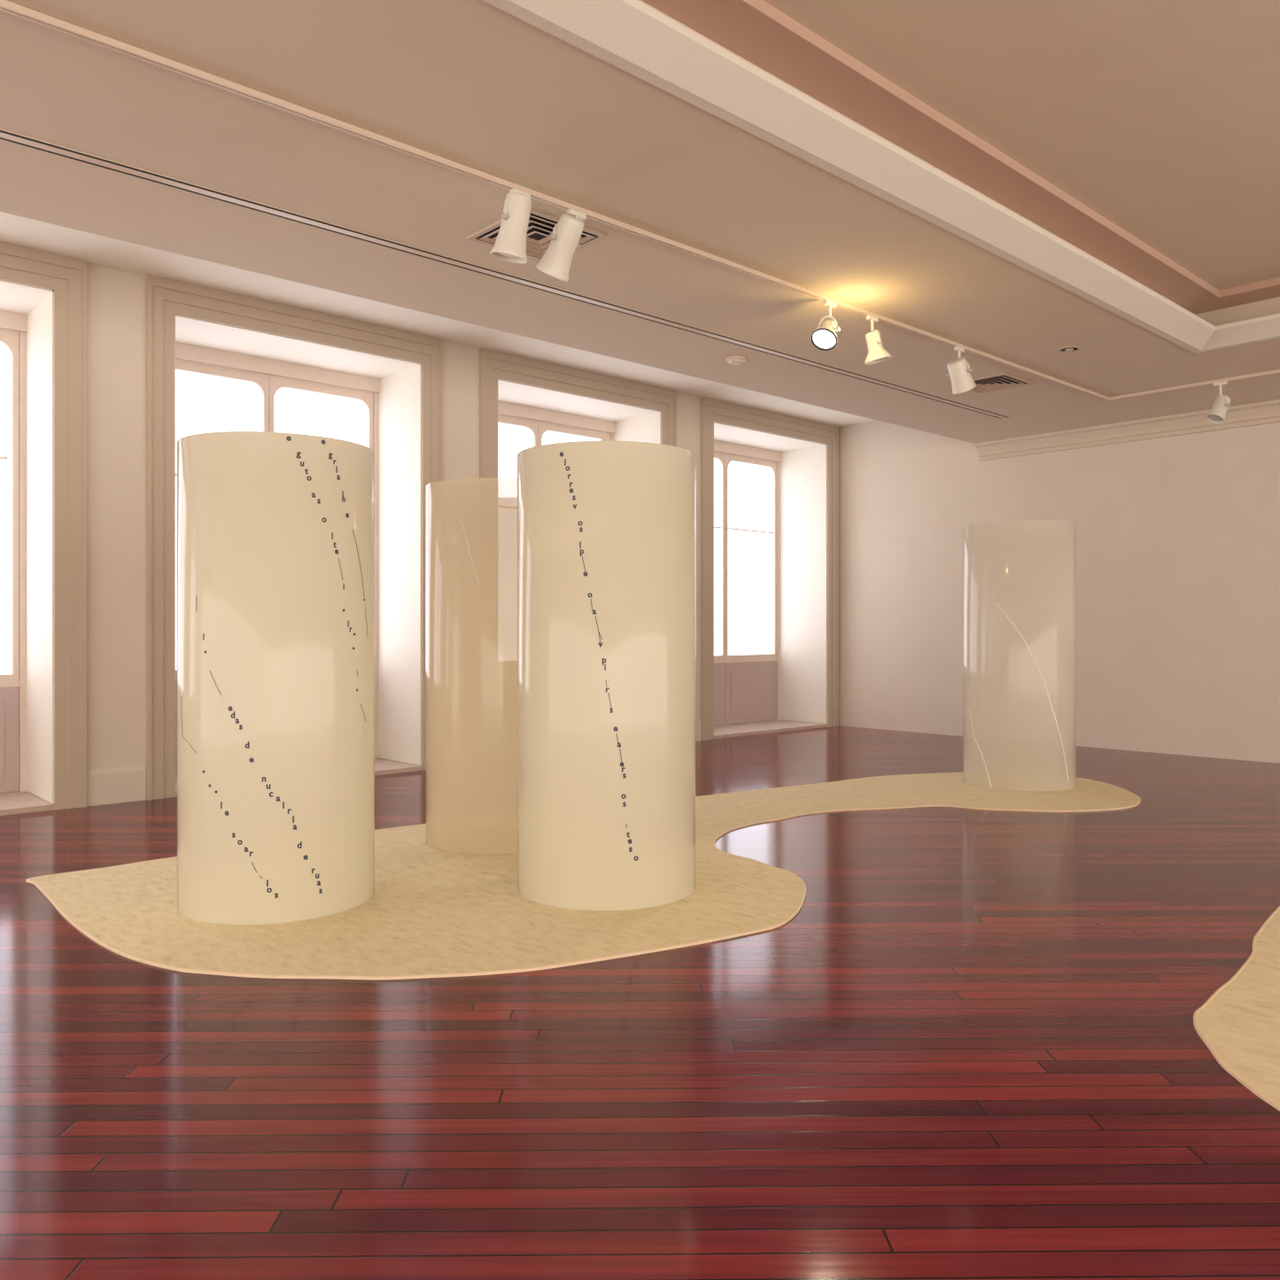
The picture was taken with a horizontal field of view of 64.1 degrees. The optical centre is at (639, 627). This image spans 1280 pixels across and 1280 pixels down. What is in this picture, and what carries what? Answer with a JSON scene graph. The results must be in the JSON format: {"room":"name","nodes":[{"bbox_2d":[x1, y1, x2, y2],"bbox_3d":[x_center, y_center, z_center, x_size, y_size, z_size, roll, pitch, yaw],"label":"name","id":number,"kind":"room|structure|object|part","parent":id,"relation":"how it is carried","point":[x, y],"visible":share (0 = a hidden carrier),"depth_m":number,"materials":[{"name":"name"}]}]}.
{"room":"museum","nodes":[
{"label":"museum","id":0,"kind":"room"},
{"bbox_2d":[53,263,822,804],"bbox_3d":[-3.926,-0.875,10.084,17.900,4.750,1.150,0,0,-43],"label":"wall","id":1,"kind":"structure","parent":0,"point":[115,298],"depth_m":8.82,"materials":[{"name":"paint"}]},
{"bbox_2d":[0,241,86,815],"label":"window","id":2,"kind":"structure","parent":1,"relation":"in","point":[43,294],"depth_m":8.56,"materials":[{"name":"paint"}]},
{"bbox_3d":[-5.949,0.980,8.676,0.965,0.640,0.010,0,0,-43],"label":"panel moulding","id":3,"kind":"part","parent":2,"relation":"part of","materials":[{"name":"paint"}]},
{"bbox_3d":[-5.971,0.985,8.699,1.197,0.930,0.055,0,0,-43],"label":"panel","id":4,"kind":"part","parent":2,"relation":"part of","materials":[{"name":"paint"}]},
{"bbox_3d":[-6.398,-0.667,8.274,2.530,4.245,0.120,0,0,-43],"label":"frame","id":5,"kind":"part","parent":2,"relation":"part of","materials":[{"name":"paint"}]},
{"bbox_2d":[145,274,442,800],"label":"window","id":6,"kind":"structure","parent":1,"relation":"in","point":[397,375],"depth_m":10.55,"materials":[{"name":"paint"}]},
{"bbox_3d":[-4.304,0.985,10.236,1.182,0.930,0.055,0,0,-43],"label":"panel","id":7,"kind":"part","parent":6,"relation":"part of","materials":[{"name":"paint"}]},
{"bbox_3d":[-4.282,0.980,10.213,0.950,0.640,0.010,0,0,-43],"label":"panel moulding","id":8,"kind":"part","parent":6,"relation":"part of","materials":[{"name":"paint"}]},
{"bbox_3d":[-3.851,-0.667,10.623,2.500,4.245,0.120,0,0,-43],"label":"frame","id":9,"kind":"part","parent":6,"relation":"part of","materials":[{"name":"paint"}]},
{"bbox_2d":[86,717,701,806],"bbox_3d":[-4.650,1.350,8.620,14.850,0.300,0.022,0,0,-43],"label":"baseboard","id":10,"kind":"structure","parent":1,"relation":"attached to","point":[110,786],"depth_m":8.77,"materials":[{"name":"paint"}]},
{"bbox_2d":[479,348,676,477],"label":"window","id":11,"kind":"structure","parent":1,"relation":"in","point":[540,397],"depth_m":12.60,"materials":[{"name":"paint"}]},
{"bbox_3d":[-1.291,-0.667,12.983,2.545,4.245,0.120,0,0,-43],"label":"frame","id":12,"kind":"part","parent":11,"relation":"part of","materials":[{"name":"paint"}]},
{"bbox_2d":[700,396,838,740],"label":"window","id":13,"kind":"structure","parent":1,"relation":"in","point":[741,694],"depth_m":15.59,"materials":[{"name":"paint"}]},
{"bbox_3d":[0.845,0.980,14.941,0.960,0.640,0.010,0,0,-43],"label":"panel moulding","id":14,"kind":"part","parent":13,"relation":"part of","materials":[{"name":"paint"}]},
{"bbox_3d":[0.824,0.985,14.964,1.192,0.930,0.055,0,0,-43],"label":"panel","id":15,"kind":"part","parent":13,"relation":"part of","materials":[{"name":"paint"}]},
{"bbox_3d":[1.280,-0.667,15.354,2.520,4.245,0.120,0,0,-43],"label":"frame","id":16,"kind":"part","parent":13,"relation":"part of","materials":[{"name":"paint"}]},
{"bbox_3d":[1.706,0.985,15.778,1.192,0.930,0.055,0,0,-43],"label":"panel","id":17,"kind":"part","parent":13,"relation":"part of","materials":[{"name":"paint"}]},
{"bbox_3d":[1.727,0.980,15.755,0.960,0.640,0.010,0,0,-43],"label":"panel moulding","id":18,"kind":"part","parent":13,"relation":"part of","materials":[{"name":"paint"}]},
{"bbox_2d":[0,211,876,427],"bbox_3d":[1.711,-3.165,3.972,17.900,0.170,15.520,0,0,-43],"label":"ceiling","id":19,"kind":"structure","parent":0,"point":[95,249],"depth_m":9.92,"materials":[{"name":"paint"}]},
{"bbox_2d":[0,725,1279,1279],"bbox_3d":[1.413,1.600,4.295,18.500,0.200,17.000,0,0,-43],"label":"floor","id":20,"kind":"structure","parent":0,"point":[972,1048],"depth_m":3.37,"materials":[{"name":"red wood"}]},
{"bbox_2d":[25,772,1140,979],"bbox_3d":[0.745,1.493,7.659,8.691,0.014,3.652,0,0,-43],"label":"floor mat","id":21,"kind":"object","parent":20,"relation":"on","point":[431,912],"visible":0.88,"depth_m":5.40,"materials":[{"name":"beige fabric"}]},
{"bbox_2d":[177,431,374,924],"bbox_3d":[-1.990,0.251,5.637,1.025,2.475,1.025,0,0,-43],"label":"cylinder","id":22,"kind":"object","parent":21,"relation":"on","point":[275,531],"visible":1,"depth_m":5.19,"materials":[{"name":"beige plastic"}]},
{"bbox_2d":[426,477,517,854],"bbox_3d":[-0.992,0.251,7.230,1.024,2.475,1.024,0,0,-43],"label":"cylinder","id":23,"kind":"object","parent":21,"relation":"on","point":[471,523],"visible":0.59,"depth_m":6.74,"materials":[{"name":"beige plastic"}]},
{"bbox_2d":[517,440,695,910],"bbox_3d":[-0.192,0.251,5.896,1.024,2.475,1.024,0,0,-43],"label":"cylinder","id":24,"kind":"object","parent":21,"relation":"on","point":[606,529],"visible":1,"depth_m":5.44,"materials":[{"name":"beige plastic"}]},
{"bbox_2d":[962,519,1076,791],"bbox_3d":[3.638,0.262,9.832,1.025,2.498,1.024,0,0,-43],"label":"cylinder","id":25,"kind":"object","parent":21,"relation":"on","point":[1020,576],"visible":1,"depth_m":9.39,"materials":[{"name":"plastic"}]},
{"bbox_2d":[1193,905,1279,1110],"bbox_3d":[3.616,1.493,4.652,1.372,0.014,4.462,0,0,40],"label":"floor mat","id":26,"kind":"object","parent":20,"relation":"on","point":[1239,1023],"visible":1,"depth_m":3.88,"materials":[{"name":"beige fabric"}]},
{"bbox_2d":[0,0,1279,443],"bbox_3d":[2.524,-2.775,3.089,17.900,0.550,13.120,0,0,-43],"label":"ceiling","id":27,"kind":"structure","parent":0,"point":[475,84],"depth_m":6.04,"materials":[{"name":"paint"}]},
{"bbox_2d":[0,128,1010,418],"bbox_3d":[-1.509,-2.498,6.770,15.960,0.005,0.136,0,0,-43],"label":"ceiling track","id":28,"kind":"object","parent":27,"relation":"in","point":[5,135],"visible":1,"depth_m":6.74,"materials":[{"name":"metal"}]},
{"bbox_2d":[466,209,607,260],"bbox_3d":[-0.656,-2.492,6.523,0.640,0.016,0.640,0,0,-43],"label":"ceiling vent","id":29,"kind":"object","parent":27,"relation":"in","point":[540,224],"visible":0.48,"depth_m":6.49,"materials":[{"name":"metal"}]},
{"bbox_2d":[0,0,1109,401],"bbox_3d":[-0.164,-2.481,6.270,14.260,0.034,0.044,0,0,-43],"label":"track","id":30,"kind":"object","parent":27,"relation":"attached to","point":[6,6],"visible":1,"depth_m":5.35,"materials":[{"name":"metal"}]},
{"bbox_2d":[489,188,531,263],"bbox_3d":[-0.735,-2.276,5.812,0.228,0.388,0.227,0,0,-13],"label":"track spotlight","id":31,"kind":"object","parent":30,"relation":"hanging from","point":[510,243],"visible":1,"depth_m":5.73,"materials":[{"name":"white metal"}]},
{"bbox_3d":[-0.757,-2.300,5.714,0.031,0.031,0.034,0,0,31],"label":"knob","id":32,"kind":"part","parent":31,"relation":"part of","materials":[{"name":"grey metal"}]},
{"bbox_2d":[535,209,586,281],"bbox_3d":[-0.469,-2.270,6.097,0.226,0.399,0.333,0,0,-43],"label":"track spotlight","id":33,"kind":"object","parent":30,"relation":"hanging from","point":[556,260],"visible":1,"depth_m":6.04,"materials":[{"name":"white metal"}]},
{"bbox_3d":[-0.512,-2.295,6.004,0.031,0.031,0.034,0,0,44],"label":"knob","id":34,"kind":"part","parent":33,"relation":"part of","materials":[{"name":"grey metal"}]},
{"bbox_2d":[810,300,840,350],"bbox_3d":[1.403,-2.287,7.720,0.225,0.366,0.216,0,0,-43],"label":"track spotlight","id":35,"kind":"object","parent":30,"relation":"hanging from","point":[825,337],"visible":1,"depth_m":7.71,"materials":[{"name":"white metal"}]},
{"bbox_3d":[1.439,-2.405,7.747,0.022,0.090,0.022,0,0,-43],"label":"stem","id":36,"kind":"part","parent":35,"relation":"part of","materials":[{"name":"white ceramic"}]},
{"bbox_3d":[1.487,-2.250,7.703,0.034,0.031,0.031,0,0,33],"label":"knob","id":37,"kind":"part","parent":35,"relation":"part of","materials":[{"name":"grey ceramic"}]},
{"bbox_2d":[864,315,892,364],"bbox_3d":[1.891,-2.284,8.129,0.210,0.372,0.217,0,0,-43],"label":"track spotlight","id":38,"kind":"object","parent":30,"relation":"hanging from","point":[877,353],"visible":1,"depth_m":8.07,"materials":[{"name":"white metal"}]},
{"bbox_3d":[1.843,-2.405,8.120,0.022,0.090,0.022,0,0,-43],"label":"stem","id":39,"kind":"part","parent":38,"relation":"part of","materials":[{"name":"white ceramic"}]},
{"bbox_2d":[946,346,976,394],"bbox_3d":[2.830,-2.267,9.030,0.290,0.407,0.245,0,0,-43],"label":"track spotlight","id":40,"kind":"object","parent":30,"relation":"hanging from","point":[958,368],"visible":1,"depth_m":8.96,"materials":[{"name":"white metal"}]},
{"bbox_2d":[726,356,746,364],"bbox_3d":[0.895,-2.475,9.503,0.190,0.050,0.190,0,0,-43],"label":"smoke detector","id":41,"kind":"object","parent":27,"relation":"attached to","point":[734,360],"visible":1,"depth_m":9.45,"materials":[{"name":"plastic"}]},
{"bbox_2d":[482,0,1279,353],"bbox_3d":[2.566,-2.560,2.366,12.980,0.150,6.800,0,0,-43],"label":"trim","id":42,"kind":"structure","parent":27,"relation":"attached to","point":[632,36],"depth_m":5.39,"materials":[{"name":"paint"}]},
{"bbox_2d":[641,0,1279,314],"bbox_3d":[2.566,-2.880,2.366,12.980,0.080,6.800,0,0,-43],"label":"trim","id":43,"kind":"structure","parent":27,"relation":"attached to","point":[756,31],"depth_m":5.92,"materials":[{"name":"paint"}]},
{"bbox_2d":[950,372,1033,393],"bbox_3d":[3.594,-2.492,10.441,0.600,0.016,0.600,0,0,-43],"label":"ceiling vent","id":44,"kind":"object","parent":27,"relation":"in","point":[1002,381],"visible":0.89,"depth_m":10.40,"materials":[{"name":"metal"}]},
{"bbox_2d":[1056,345,1082,352],"bbox_3d":[3.846,-2.491,9.164,0.210,0.018,0.210,0,0,-43],"label":"recessed light","id":45,"kind":"object","parent":27,"relation":"in","point":[1072,348],"visible":1,"depth_m":9.15,"materials":[{"name":"metal"}]},
{"bbox_2d":[1109,369,1279,401],"bbox_3d":[7.864,-2.481,8.068,0.044,0.034,8.200,0,0,-43],"label":"track","id":46,"kind":"object","parent":27,"relation":"attached to","point":[1276,371],"visible":1,"depth_m":10.43,"materials":[{"name":"metal"}]},
{"bbox_2d":[1205,380,1231,424],"bbox_3d":[5.808,-2.261,10.265,0.237,0.419,0.214,0,0,-43],"label":"track spotlight","id":47,"kind":"object","parent":46,"relation":"hanging from","point":[1217,414],"visible":1,"depth_m":10.23,"materials":[{"name":"white metal"}]},
{"bbox_2d":[763,0,1279,290],"bbox_3d":[2.566,-2.980,2.366,12.980,0.120,6.800,0,0,-43],"label":"ceiling","id":48,"kind":"structure","parent":0,"point":[1161,118],"depth_m":5.56,"materials":[{"name":"paint"}]},
{"bbox_2d":[838,420,1279,763],"bbox_3d":[8.101,-0.875,10.429,0.250,4.750,16.950,0,0,-43],"label":"wall","id":49,"kind":"structure","parent":0,"point":[1178,537],"depth_m":12.74,"materials":[{"name":"paint"}]},
{"bbox_2d":[974,399,1279,461],"bbox_3d":[9.041,-2.390,9.099,0.170,0.220,13.120,0,0,-43],"label":"trim","id":50,"kind":"structure","parent":49,"relation":"attached to","point":[1266,412],"depth_m":12.44,"materials":[{"name":"paint"}]}
]}

